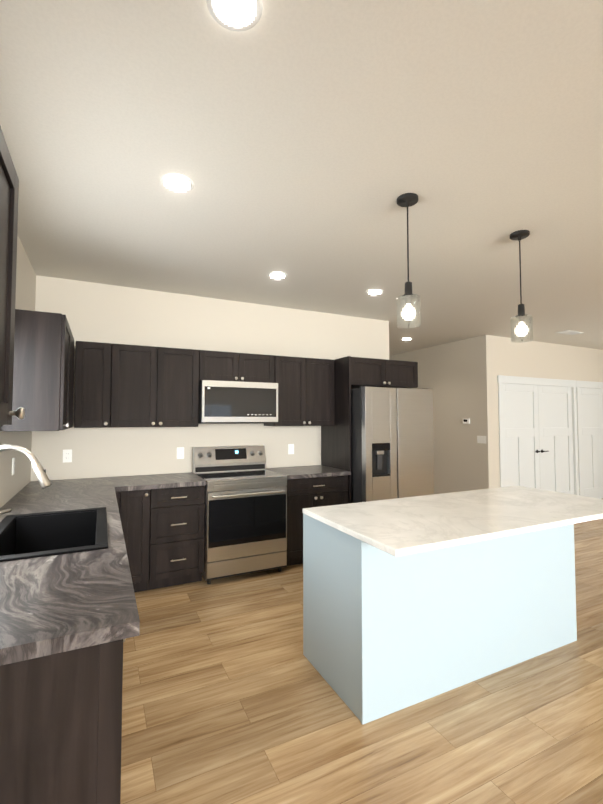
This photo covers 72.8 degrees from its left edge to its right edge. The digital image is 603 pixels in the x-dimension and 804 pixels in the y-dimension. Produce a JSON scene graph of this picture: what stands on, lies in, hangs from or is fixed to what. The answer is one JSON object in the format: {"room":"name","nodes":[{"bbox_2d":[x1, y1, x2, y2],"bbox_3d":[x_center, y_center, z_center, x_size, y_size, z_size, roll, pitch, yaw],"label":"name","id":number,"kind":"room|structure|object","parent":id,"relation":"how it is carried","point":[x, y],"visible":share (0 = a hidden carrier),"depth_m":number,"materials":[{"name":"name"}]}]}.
{"room":"kitchen","nodes":[
{"label":"kitchen","id":0,"kind":"room"},
{"bbox_2d":[0,234,35,507],"bbox_3d":[-0.571,0.077,-0.246,0.140,2.745,15.500,1,-3,-26],"label":"wall","id":1,"kind":"structure","parent":0,"point":[11,485],"depth_m":3.00,"materials":[{"name":"beige paint"}]},
{"bbox_2d":[0,126,19,425],"bbox_3d":[-0.790,-0.294,0.758,0.328,0.690,0.664,1,-3,-26],"label":"upper cabinet","id":2,"kind":"object","parent":1,"relation":"attached to","point":[9,187],"depth_m":1.06,"materials":[{"name":"brown wood"}]},
{"bbox_2d":[12,458,14,474],"bbox_3d":[-2.007,0.449,2.851,0.007,0.116,0.072,1,-3,-26],"label":"electrical outlet","id":3,"kind":"object","parent":1,"relation":"attached to","point":[13,466],"visible":1,"depth_m":2.84,"materials":[{"name":"white plastic"}]},
{"bbox_2d":[0,309,71,431],"bbox_3d":[-1.762,-0.184,2.747,0.328,0.745,0.502,1,-3,-26],"label":"upper cabinet","id":4,"kind":"object","parent":1,"relation":"attached to","point":[43,375],"depth_m":2.54,"materials":[{"name":"brown wood"}]},
{"bbox_2d":[72,335,74,426],"bbox_3d":[-1.959,-0.167,3.150,0.328,0.745,0.512,1,-3,-26],"label":"upper cabinet","id":5,"kind":"object","parent":1,"relation":"attached to","point":[73,340],"depth_m":3.36,"materials":[{"name":"brown wood"}]},
{"bbox_2d":[31,275,388,480],"bbox_3d":[-0.638,0.275,4.514,3.920,2.745,0.120,1,-3,-26],"label":"wall","id":6,"kind":"structure","parent":0,"point":[100,313],"depth_m":4.15,"materials":[{"name":"beige paint"}]},
{"bbox_2d":[63,449,71,462],"bbox_3d":[-2.122,0.489,3.708,0.072,0.116,0.007,1,-3,-26],"label":"electrical outlet","id":7,"kind":"object","parent":6,"relation":"attached to","point":[67,455],"visible":1,"depth_m":3.71,"materials":[{"name":"white plastic"}]},
{"bbox_2d":[74,341,198,427],"bbox_3d":[-1.518,-0.139,3.830,1.048,0.745,0.360,1,-3,-26],"label":"upper cabinet","id":8,"kind":"object","parent":6,"relation":"attached to","point":[121,385],"visible":1,"depth_m":3.68,"materials":[{"name":"brown wood"}]},
{"bbox_2d":[177,447,183,458],"bbox_3d":[-1.226,0.518,4.144,0.072,0.116,0.007,1,-3,-26],"label":"electrical outlet","id":9,"kind":"object","parent":6,"relation":"attached to","point":[180,452],"visible":1,"depth_m":4.14,"materials":[{"name":"white plastic"}]},
{"bbox_2d":[288,444,293,453],"bbox_3d":[-0.118,0.540,4.685,0.072,0.116,0.007,1,-3,-26],"label":"electrical outlet","id":10,"kind":"object","parent":6,"relation":"attached to","point":[290,448],"visible":1,"depth_m":4.68,"materials":[{"name":"white plastic"}]},
{"bbox_2d":[263,355,334,425],"bbox_3d":[-0.024,-0.108,4.577,0.727,0.745,0.328,1,-3,-26],"label":"upper cabinet","id":11,"kind":"object","parent":6,"relation":"attached to","point":[306,391],"depth_m":4.42,"materials":[{"name":"brown wood"}]},
{"bbox_2d":[198,380,277,423],"bbox_3d":[-0.678,0.014,4.195,0.772,0.411,0.431,1,-3,-26],"label":"microwave","id":12,"kind":"object","parent":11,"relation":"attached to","point":[228,402],"visible":0.96,"depth_m":3.98,"materials":[{"name":"grey metal"}]},
{"bbox_2d":[351,357,417,389],"bbox_3d":[0.815,-0.317,4.825,0.938,0.305,0.635,1,-3,-26],"label":"upper cabinet","id":13,"kind":"object","parent":6,"relation":"attached to","point":[372,372],"visible":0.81,"depth_m":4.56,"materials":[{"name":"brown wood"}]},
{"bbox_2d":[0,0,602,355],"bbox_3d":[3.985,-1.262,2.037,10.280,0.120,15.780,1,-3,-26],"label":"ceiling","id":14,"kind":"structure","parent":0,"point":[303,145],"depth_m":1.98,"materials":[{"name":"paint"}]},
{"bbox_2d":[161,173,193,191],"bbox_3d":[-0.676,-1.190,2.228,0.172,0.008,0.172,1,-3,-26],"label":"recessed light","id":15,"kind":"object","parent":14,"relation":"in","point":[177,182],"visible":1,"depth_m":2.21,"materials":[{"name":"white plastic"}]},
{"bbox_2d":[206,0,262,30],"bbox_3d":[-0.207,-1.230,1.268,0.172,0.008,0.172,1,-3,-26],"label":"recessed light","id":16,"kind":"object","parent":14,"relation":"in","point":[234,13],"visible":1,"depth_m":1.29,"materials":[{"name":"white plastic"}]},
{"bbox_2d":[268,272,286,278],"bbox_3d":[-0.213,-1.131,3.655,0.172,0.008,0.172,1,-3,-26],"label":"recessed light","id":17,"kind":"object","parent":14,"relation":"in","point":[277,275],"visible":0.92,"depth_m":3.65,"materials":[{"name":"white plastic"}]},
{"bbox_2d":[366,289,382,294],"bbox_3d":[0.740,-1.111,4.131,0.172,0.008,0.172,1,-3,-26],"label":"recessed light","id":18,"kind":"object","parent":14,"relation":"in","point":[374,291],"visible":1,"depth_m":4.10,"materials":[{"name":"white plastic"}]},
{"bbox_2d":[396,193,420,328],"bbox_3d":[0.618,-0.812,2.372,0.136,0.750,0.136,1,-3,-26],"label":"pendant light","id":19,"kind":"object","parent":14,"relation":"hanging from","point":[408,303],"visible":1,"depth_m":2.33,"materials":[{"name":"black"}]},
{"bbox_2d":[510,230,532,342],"bbox_3d":[1.515,-0.793,2.826,0.136,0.750,0.136,1,-3,-26],"label":"pendant light","id":20,"kind":"object","parent":14,"relation":"hanging from","point":[521,324],"visible":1,"depth_m":2.79,"materials":[{"name":"black"}]},
{"bbox_2d":[555,330,582,334],"bbox_3d":[3.987,-1.027,6.082,0.400,0.010,0.180,1,-3,-26],"label":"ceiling vent","id":21,"kind":"object","parent":14,"relation":"in","point":[567,332],"visible":0.98,"depth_m":6.05,"materials":[{"name":"white metal"}]},
{"bbox_2d":[120,498,602,803],"bbox_3d":[3.985,1.601,1.917,10.280,0.120,15.780,1,-3,-26],"label":"floor","id":22,"kind":"structure","parent":0,"point":[230,695],"depth_m":1.98,"materials":[{"name":"brown wood"}]},
{"bbox_2d":[0,639,125,803],"bbox_3d":[-1.407,1.120,2.321,0.640,0.874,3.073,1,-3,-26],"label":"base cabinet","id":23,"kind":"object","parent":22,"relation":"on","point":[60,727],"visible":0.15,"depth_m":1.02,"materials":[{"name":"brown wood"}]},
{"bbox_2d":[0,477,139,665],"bbox_3d":[-1.403,0.662,2.341,0.649,0.039,3.074,1,-3,-26],"label":"countertop","id":24,"kind":"structure","parent":23,"relation":"on","point":[54,604],"depth_m":1.31,"materials":[{"name":"stone"}]},
{"bbox_2d":[0,509,11,514],"bbox_3d":[-1.635,0.613,2.216,0.095,0.047,0.099,1,-3,-26],"label":"lever","id":25,"kind":"object","parent":24,"relation":"on","point":[5,511],"visible":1,"depth_m":2.24,"materials":[{"name":"silver metal"}]},
{"bbox_2d":[0,445,51,488],"bbox_3d":[-1.357,0.412,1.918,0.319,0.424,0.062,1,-3,-26],"label":"faucet","id":26,"kind":"object","parent":24,"relation":"on","point":[42,477],"visible":1,"depth_m":1.95,"materials":[{"name":"silver metal"}]},
{"bbox_2d":[0,507,107,561],"bbox_3d":[-1.225,0.740,1.991,0.500,0.244,0.860,1,-3,-26],"label":"sink","id":27,"kind":"object","parent":24,"relation":"in","point":[30,535],"visible":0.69,"depth_m":2.29,"materials":[{"name":"black"}]},
{"bbox_2d":[115,485,204,592],"bbox_3d":[-1.311,1.179,3.721,0.729,0.874,0.640,1,-3,-26],"label":"base cabinet","id":28,"kind":"object","parent":22,"relation":"on","point":[163,530],"visible":0.79,"depth_m":3.48,"materials":[{"name":"brown wood"}]},
{"bbox_2d":[112,472,205,490],"bbox_3d":[-1.302,0.720,3.725,0.726,0.039,0.674,1,-3,-26],"label":"countertop","id":29,"kind":"structure","parent":28,"relation":"on","point":[172,480],"depth_m":3.57,"materials":[{"name":"stone"}]},
{"bbox_2d":[192,445,286,583],"bbox_3d":[-0.611,1.041,3.999,0.764,1.172,0.732,1,-3,-26],"label":"range","id":30,"kind":"object","parent":22,"relation":"on","point":[245,521],"visible":0.94,"depth_m":3.76,"materials":[{"name":"silver metal"}]},
{"bbox_2d":[285,475,347,565],"bbox_3d":[0.038,1.206,4.378,0.736,0.874,0.640,1,-3,-26],"label":"base cabinet","id":31,"kind":"object","parent":22,"relation":"on","point":[302,493],"visible":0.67,"depth_m":4.08,"materials":[{"name":"brown wood"}]},
{"bbox_2d":[266,465,350,479],"bbox_3d":[0.041,0.748,4.394,0.738,0.039,0.649,1,-3,-26],"label":"countertop","id":32,"kind":"structure","parent":31,"relation":"on","point":[301,472],"depth_m":4.25,"materials":[{"name":"stone"}]},
{"bbox_2d":[321,356,351,503],"bbox_3d":[0.379,0.586,4.581,0.021,2.130,0.622,1,-3,-26],"label":"panel","id":33,"kind":"object","parent":22,"relation":"on","point":[336,445],"visible":0.29,"depth_m":4.47,"materials":[{"name":"brown wood"}]},
{"bbox_2d":[351,386,433,502],"bbox_3d":[0.874,0.755,4.673,0.905,1.800,0.815,1,-3,-26],"label":"refrigerator","id":34,"kind":"object","parent":22,"relation":"on","point":[392,452],"visible":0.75,"depth_m":4.29,"materials":[{"name":"grey metal"}]},
{"bbox_2d":[303,514,576,724],"bbox_3d":[0.905,1.132,2.649,1.698,0.878,0.681,1,-3,-26],"label":"kitchen island","id":35,"kind":"object","parent":22,"relation":"on","point":[385,633],"visible":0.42,"depth_m":2.24,"materials":[{"name":"grey paint"}]},
{"bbox_2d":[303,486,602,556],"bbox_3d":[1.094,0.673,2.557,1.988,0.030,0.893,1,-3,-26],"label":"island countertop","id":36,"kind":"structure","parent":35,"relation":"on","point":[396,527],"depth_m":2.32,"materials":[{"name":"white stone"}]},
{"bbox_2d":[389,337,480,493],"bbox_3d":[2.087,0.413,7.817,0.120,2.745,3.330,1,-3,-26],"label":"wall","id":37,"kind":"structure","parent":0,"point":[459,378],"depth_m":6.80,"materials":[{"name":"beige paint"}]},
{"bbox_2d":[463,419,469,423],"bbox_3d":[2.633,0.307,6.534,0.027,0.084,0.124,1,-3,-26],"label":"thermostat","id":38,"kind":"object","parent":37,"relation":"attached to","point":[466,421],"visible":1,"depth_m":6.51,"materials":[{"name":"white plastic"}]},
{"bbox_2d":[477,436,485,443],"bbox_3d":[2.763,0.576,6.275,0.012,0.116,0.164,1,-3,-26],"label":"switch plate","id":39,"kind":"object","parent":37,"relation":"attached to","point":[481,439],"visible":1,"depth_m":6.28,"materials":[{"name":"white plastic"}]},
{"bbox_2d":[477,335,602,488],"bbox_3d":[4.677,0.386,7.163,4.200,2.745,0.120,1,-3,-26],"label":"wall","id":40,"kind":"structure","parent":0,"point":[496,355],"depth_m":6.43,"materials":[{"name":"beige paint"}]},
{"bbox_2d":[497,375,602,495],"bbox_3d":[4.799,0.692,7.197,3.998,2.135,0.142,1,-3,-26],"label":"door frame","id":41,"kind":"structure","parent":40,"relation":"attached to","point":[575,385],"depth_m":7.09,"materials":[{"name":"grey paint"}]},
{"bbox_2d":[502,383,602,498],"bbox_3d":[4.816,0.737,7.160,3.856,2.019,0.087,1,-3,-26],"label":"closet doors","id":42,"kind":"structure","parent":40,"relation":"in","point":[537,437],"depth_m":6.88,"materials":[{"name":"white paint"}]}
]}

